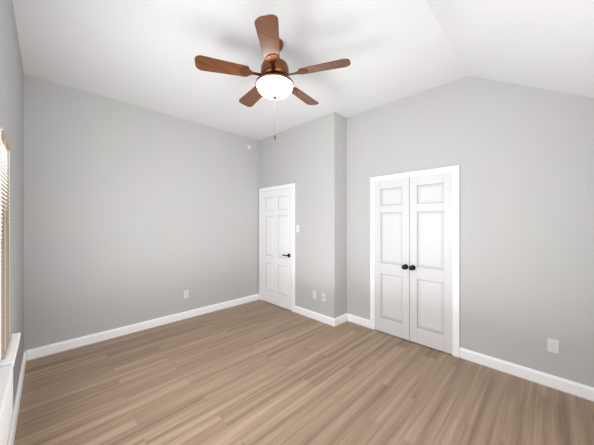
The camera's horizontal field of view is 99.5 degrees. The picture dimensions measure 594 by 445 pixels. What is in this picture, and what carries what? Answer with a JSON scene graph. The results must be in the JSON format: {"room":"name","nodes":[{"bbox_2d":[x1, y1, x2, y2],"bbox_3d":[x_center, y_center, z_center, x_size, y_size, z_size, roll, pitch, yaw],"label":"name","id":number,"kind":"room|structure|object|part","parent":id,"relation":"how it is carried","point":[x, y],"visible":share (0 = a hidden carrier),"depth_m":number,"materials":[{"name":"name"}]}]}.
{"room":"empty bedroom","nodes":[
{"label":"empty bedroom","id":0,"kind":"room"},
{"bbox_2d":[0,0,23,442],"bbox_3d":[-1.344,-0.080,1.026,0.120,3.040,4.590,0,0,-45],"label":"wall","id":1,"kind":"structure","parent":0,"point":[11,96],"depth_m":1.85,"materials":[{"name":"grey paint"}]},
{"bbox_2d":[0,125,20,444],"bbox_3d":[-1.248,0.225,1.054,0.053,1.400,1.375,0,0,-45],"label":"window","id":2,"kind":"structure","parent":1,"relation":"in","point":[9,342],"depth_m":1.28,"materials":[{"name":"white"}]},
{"bbox_2d":[7,350,26,444],"bbox_3d":[-1.296,1.386,1.074,0.016,0.108,4.350,0,0,-45],"label":"baseboard","id":3,"kind":"structure","parent":1,"relation":"attached to","point":[11,437],"depth_m":1.88,"materials":[{"name":"white wood"}]},
{"bbox_2d":[24,74,258,350],"bbox_3d":[-1.664,-0.080,3.859,3.420,3.040,0.120,0,0,-45],"label":"wall","id":4,"kind":"structure","parent":0,"point":[133,214],"depth_m":3.23,"materials":[{"name":"grey paint"}]},
{"bbox_2d":[27,294,258,360],"bbox_3d":[-1.755,1.386,3.673,2.969,0.108,0.017,0,0,-45],"label":"baseboard","id":5,"kind":"structure","parent":4,"relation":"attached to","point":[34,353],"depth_m":3.23,"materials":[{"name":"white wood"}]},
{"bbox_2d":[184,290,188,297],"bbox_3d":[-1.661,1.075,3.771,0.072,0.116,0.008,0,0,-45],"label":"electrical outlet","id":6,"kind":"object","parent":4,"relation":"attached to","point":[186,293],"visible":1,"depth_m":3.77,"materials":[{"name":"white plastic"}]},
{"bbox_2d":[259,112,346,317],"bbox_3d":[0.055,-0.080,4.257,0.420,3.040,1.740,0,0,-45],"label":"wall","id":7,"kind":"structure","parent":0,"point":[309,159],"depth_m":3.71,"materials":[{"name":"grey paint"}]},
{"bbox_2d":[259,183,294,311],"bbox_3d":[-0.379,0.405,4.347,0.067,2.070,0.940,0,0,-45],"label":"entry door","id":8,"kind":"structure","parent":7,"relation":"in","point":[277,245],"depth_m":4.33,"materials":[{"name":"white wood"}]},
{"bbox_2d":[313,290,316,298],"bbox_3d":[0.262,1.075,3.744,0.008,0.116,0.072,0,0,-45],"label":"outlet","id":9,"kind":"object","parent":7,"relation":"attached to","point":[314,294],"visible":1,"depth_m":3.73,"materials":[{"name":"white plastic"}]},
{"bbox_2d":[295,306,338,326],"bbox_3d":[0.247,1.386,3.753,0.016,0.108,0.786,0,0,-45],"label":"baseboard","id":10,"kind":"structure","parent":7,"relation":"attached to","point":[328,320],"depth_m":3.69,"materials":[{"name":"white wood"}]},
{"bbox_2d":[322,293,325,301],"bbox_3d":[0.379,1.080,3.620,0.016,0.116,0.072,0,0,-45],"label":"outlet","id":11,"kind":"object","parent":7,"relation":"attached to","point":[323,297],"visible":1,"depth_m":3.61,"materials":[{"name":"white plastic"}]},
{"bbox_2d":[12,0,593,140],"bbox_3d":[-0.131,-1.197,2.231,3.540,0.846,4.590,0,0,-45],"label":"ceiling","id":12,"kind":"structure","parent":0,"point":[142,53],"depth_m":2.14,"materials":[{"name":"white paint"}]},
{"bbox_2d":[195,14,350,139],"bbox_3d":[-0.191,-1.125,2.195,1.220,0.830,1.220,0,0,-45],"label":"fan","id":13,"kind":"object","parent":12,"relation":"hanging from","point":[270,40],"depth_m":2.04,"materials":[{"name":"brown wood"}]},
{"bbox_3d":[-0.190,-1.127,2.160,0.312,0.098,0.312,0,0,-45],"label":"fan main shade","id":14,"kind":"part","parent":13,"relation":"part of","materials":[{"name":"white glass"}]},
{"bbox_2d":[14,300,593,444],"bbox_3d":[-0.131,1.490,2.231,3.540,0.100,4.590,0,0,-45],"label":"floor","id":15,"kind":"structure","parent":0,"point":[258,372],"depth_m":2.12,"materials":[{"name":"brown wood"}]},
{"bbox_2d":[347,76,593,386],"bbox_3d":[1.737,-0.080,2.777,0.120,3.040,2.730,0,0,-45],"label":"wall","id":16,"kind":"structure","parent":0,"point":[522,156],"depth_m":2.42,"materials":[{"name":"grey paint"}]},
{"bbox_2d":[343,313,369,327],"bbox_3d":[0.863,1.386,3.559,0.017,0.108,0.389,0,0,-45],"label":"baseboard","id":17,"kind":"structure","parent":16,"relation":"attached to","point":[361,321],"depth_m":3.57,"materials":[{"name":"white wood"}]},
{"bbox_2d":[370,165,459,357],"bbox_3d":[1.343,0.415,3.027,0.085,2.050,1.040,0,0,-45],"label":"closet door","id":18,"kind":"structure","parent":16,"relation":"in","point":[415,256],"depth_m":2.98,"materials":[{"name":"white wood"}]},
{"bbox_2d":[459,347,593,401],"bbox_3d":[2.140,1.386,2.275,0.016,0.108,1.150,0,0,-45],"label":"baseboard","id":19,"kind":"structure","parent":16,"relation":"attached to","point":[560,384],"depth_m":2.28,"materials":[{"name":"white wood"}]},
{"bbox_2d":[547,338,558,353],"bbox_3d":[2.231,1.075,2.189,0.008,0.116,0.072,0,0,-45],"label":"electrical outlet","id":20,"kind":"object","parent":16,"relation":"attached to","point":[553,345],"visible":1,"depth_m":2.19,"materials":[{"name":"white plastic"}]}
]}

